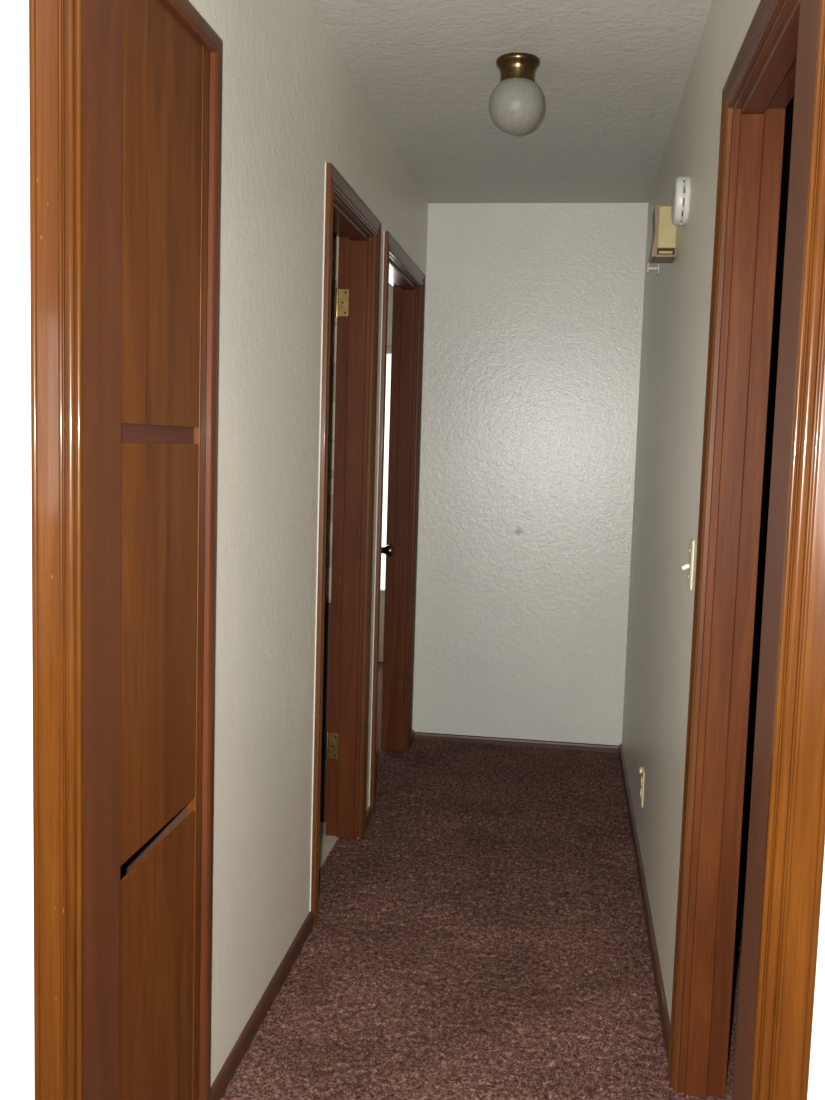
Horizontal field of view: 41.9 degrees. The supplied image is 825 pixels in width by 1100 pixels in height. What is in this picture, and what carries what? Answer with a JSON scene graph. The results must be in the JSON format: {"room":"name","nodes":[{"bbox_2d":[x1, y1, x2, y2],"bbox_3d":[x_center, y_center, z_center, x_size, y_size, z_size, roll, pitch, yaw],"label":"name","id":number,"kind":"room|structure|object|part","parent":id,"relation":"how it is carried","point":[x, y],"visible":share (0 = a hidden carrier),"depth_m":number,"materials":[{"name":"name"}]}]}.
{"room":"home hallway","nodes":[
{"label":"home hallway","id":0,"kind":"room"},
{"bbox_2d":[188,0,427,1086],"bbox_3d":[-0.140,-0.244,4.135,0.115,2.470,5.047,2,6,8],"label":"wall","id":1,"kind":"structure","parent":0,"point":[292,104],"depth_m":2.47,"materials":[{"name":"paint"}]},
{"bbox_2d":[210,729,414,1099],"bbox_3d":[-0.206,1.009,3.608,0.012,0.076,2.893,2,6,8],"label":"baseboard","id":2,"kind":"structure","parent":1,"relation":"attached to","point":[220,1084],"depth_m":2.55,"materials":[{"name":"brown wood"}]},
{"bbox_2d":[310,162,380,926],"bbox_3d":[-0.258,-0.001,3.342,0.137,2.136,0.770,2,6,8],"label":"door frame","id":3,"kind":"structure","parent":1,"relation":"in","point":[358,230],"depth_m":3.62,"materials":[{"name":"brown wood"}]},
{"bbox_2d":[369,231,424,818],"bbox_3d":[-0.140,-0.096,4.341,0.193,2.136,0.970,2,6,8],"label":"door frame","id":4,"kind":"structure","parent":1,"relation":"in","point":[407,280],"depth_m":4.72,"materials":[{"name":"brown wood"}]},
{"bbox_3d":[-0.113,0.002,4.713,0.056,0.053,0.053,2,6,4],"label":"knob","id":5,"kind":"part","parent":4,"relation":"part of","materials":[{"name":"brown metal"}]},
{"bbox_2d":[326,232,338,602],"bbox_3d":[-1.294,-0.183,3.174,1.891,2.470,1.675,2,6,8],"label":"wall","id":6,"kind":"structure","parent":0,"point":[335,244],"depth_m":3.77,"materials":[{"name":"paint"}]},
{"bbox_2d":[320,603,330,821],"bbox_3d":[-1.164,0.561,4.030,1.811,0.830,0.090,2,6,8],"label":"trim","id":7,"kind":"structure","parent":6,"relation":"attached to","point":[328,605],"depth_m":3.86,"materials":[{"name":"brown wood"}]},
{"bbox_2d":[0,0,824,1099],"bbox_3d":[-0.087,0.015,1.526,5.800,2.470,0.128,2,6,8],"label":"wall","id":8,"kind":"structure","parent":0,"point":[16,727],"depth_m":1.53,"materials":[{"name":"paint"}]},
{"bbox_2d":[29,0,824,1099],"bbox_3d":[0.010,0.149,1.516,1.088,2.211,0.144,2,6,8],"label":"door frame","id":9,"kind":"structure","parent":8,"relation":"attached to","point":[75,46],"depth_m":1.48,"materials":[{"name":"brown wood"}]},
{"bbox_2d":[221,662,752,1099],"bbox_3d":[0.176,1.233,1.613,6.400,0.025,10.200,2,6,8],"label":"floor","id":10,"kind":"structure","parent":0,"point":[483,936],"depth_m":2.95,"materials":[{"name":"carpet"}]},
{"bbox_2d":[119,0,221,1099],"bbox_3d":[-0.622,0.133,1.900,0.434,2.130,0.430,2,6,8],"label":"linen cabinet","id":11,"kind":"object","parent":10,"relation":"on","point":[170,227],"visible":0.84,"depth_m":1.85,"materials":[{"name":"brown wood"}]},
{"bbox_3d":[-0.449,0.821,1.909,0.005,0.622,0.346,2,6,8],"label":"cabinet door","id":12,"kind":"part","parent":11,"relation":"part of","materials":[{"name":"brown wood"}]},
{"bbox_3d":[-0.432,-0.194,1.811,0.010,0.060,0.348,2,6,8],"label":"rail","id":13,"kind":"part","parent":11,"relation":"part of","materials":[{"name":"brown wood"}]},
{"bbox_3d":[-0.432,0.153,1.844,0.010,0.667,0.346,2,6,8],"label":"cabinet door","id":14,"kind":"part","parent":11,"relation":"part of","materials":[{"name":"brown wood"}]},
{"bbox_3d":[-0.412,-0.542,1.775,0.010,0.670,0.346,2,6,8],"label":"cabinet door","id":15,"kind":"part","parent":11,"relation":"part of","materials":[{"name":"brown wood"}]},
{"bbox_3d":[-0.404,-0.888,1.742,0.017,0.022,0.348,2,6,8],"label":"rail","id":16,"kind":"part","parent":11,"relation":"part of","materials":[{"name":"brown wood"}]},
{"bbox_3d":[-0.414,0.142,1.871,0.014,2.130,0.430,2,6,8],"label":"cabinet casing","id":17,"kind":"part","parent":11,"relation":"part of","materials":[{"name":"brown wood"}]},
{"bbox_2d":[320,278,332,802],"bbox_3d":[-0.564,0.030,3.671,0.487,1.929,0.316,2,6,8],"label":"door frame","id":18,"kind":"structure","parent":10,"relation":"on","point":[332,278],"depth_m":3.77,"materials":[{"name":"brown wood"}]},
{"bbox_2d":[412,203,647,744],"bbox_3d":[0.567,-0.299,4.908,1.062,2.470,0.110,2,6,8],"label":"wall","id":19,"kind":"structure","parent":0,"point":[534,311],"depth_m":4.85,"materials":[{"name":"paint"}]},
{"bbox_2d":[414,732,618,753],"bbox_3d":[0.473,0.901,4.973,0.962,0.063,0.012,2,6,8],"label":"baseboard","id":20,"kind":"structure","parent":19,"relation":"attached to","point":[439,737],"depth_m":4.96,"materials":[{"name":"brown wood"}]},
{"bbox_2d":[311,0,793,202],"bbox_3d":[0.150,-1.246,1.383,7.000,0.080,10.400,2,6,8],"label":"ceiling","id":21,"kind":"structure","parent":0,"point":[611,76],"depth_m":3.20,"materials":[{"name":"white paint"}]},
{"bbox_2d":[489,52,543,134],"bbox_3d":[0.290,-1.261,3.003,0.153,0.199,0.153,2,6,8],"label":"ceiling light","id":22,"kind":"object","parent":21,"relation":"attached to","point":[516,104],"visible":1,"depth_m":2.95,"materials":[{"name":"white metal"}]},
{"bbox_3d":[0.289,-1.231,3.006,0.153,0.138,0.153,2,6,8],"label":"globe","id":23,"kind":"part","parent":22,"relation":"part of","materials":[{"name":"white glass"}]},
{"bbox_2d":[379,203,787,761],"bbox_3d":[0.489,-0.220,4.076,6.760,2.470,5.227,2,6,8],"label":"wall","id":24,"kind":"structure","parent":0,"point":[783,206],"depth_m":4.72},
{"bbox_2d":[380,345,391,597],"bbox_3d":[-0.668,-0.502,6.801,1.320,1.570,0.060,2,6,8],"label":"window","id":25,"kind":"structure","parent":24,"relation":"in","point":[388,364],"depth_m":6.72,"materials":[{"name":"glass"}]},
{"bbox_2d":[622,0,759,1023],"bbox_3d":[0.794,-0.118,3.143,0.100,2.470,3.337,2,6,8],"label":"wall","id":26,"kind":"structure","parent":0,"point":[677,301],"depth_m":2.97,"materials":[{"name":"paint"}]},
{"bbox_2d":[639,767,644,807],"bbox_3d":[0.762,0.791,3.598,0.013,0.118,0.070,2,6,8],"label":"wall outlet","id":27,"kind":"object","parent":26,"relation":"attached to","point":[641,769],"visible":1,"depth_m":3.58,"materials":[{"name":"beige plastic"}]},
{"bbox_2d":[619,744,670,1062],"bbox_3d":[0.758,1.035,3.637,0.012,0.076,2.564,2,6,8],"label":"baseboard","id":28,"kind":"structure","parent":26,"relation":"attached to","point":[660,992],"depth_m":3.08,"materials":[{"name":"brown wood"}]},
{"bbox_2d":[647,263,658,275],"bbox_3d":[0.872,-1.025,3.910,0.041,0.052,0.045,2,6,8],"label":"wall bracket","id":29,"kind":"object","parent":26,"relation":"attached to","point":[648,267],"visible":0.9,"depth_m":3.90,"materials":[{"name":"white plastic"}]},
{"bbox_3d":[0.872,-1.019,3.911,0.032,0.008,0.022,2,6,8],"label":"arm","id":30,"kind":"part","parent":29,"relation":"part of","materials":[{"name":"white plastic"}]},
{"bbox_2d":[649,205,676,262],"bbox_3d":[0.768,-0.966,3.304,0.071,0.152,0.123,2,6,8],"label":"door chime","id":31,"kind":"object","parent":26,"relation":"attached to","point":[664,233],"visible":0.96,"depth_m":3.25,"materials":[{"name":"plastic"}]},
{"bbox_2d":[671,175,689,225],"bbox_3d":[0.734,-0.958,2.959,0.039,0.132,0.132,2,6,8],"label":"smoke detector","id":32,"kind":"object","parent":26,"relation":"attached to","point":[681,187],"visible":1,"depth_m":2.91,"materials":[{"name":"white plastic"}]},
{"bbox_2d":[681,538,693,589],"bbox_3d":[0.633,0.031,2.494,0.023,0.114,0.070,2,6,8],"label":"light switch","id":33,"kind":"object","parent":26,"relation":"attached to","point":[689,565],"visible":1,"depth_m":2.48,"materials":[{"name":"beige plastic"}]},
{"bbox_3d":[0.642,0.032,2.492,0.005,0.114,0.070,2,6,8],"label":"plate","id":34,"kind":"part","parent":33,"relation":"part of","materials":[{"name":"beige plastic"}]},
{"bbox_2d":[668,0,799,1096],"bbox_3d":[0.593,0.171,1.877,0.116,2.131,0.799,2,6,8],"label":"door frame","id":35,"kind":"structure","parent":26,"relation":"in","point":[758,89],"depth_m":2.20,"materials":[{"name":"brown wood"}]}
]}

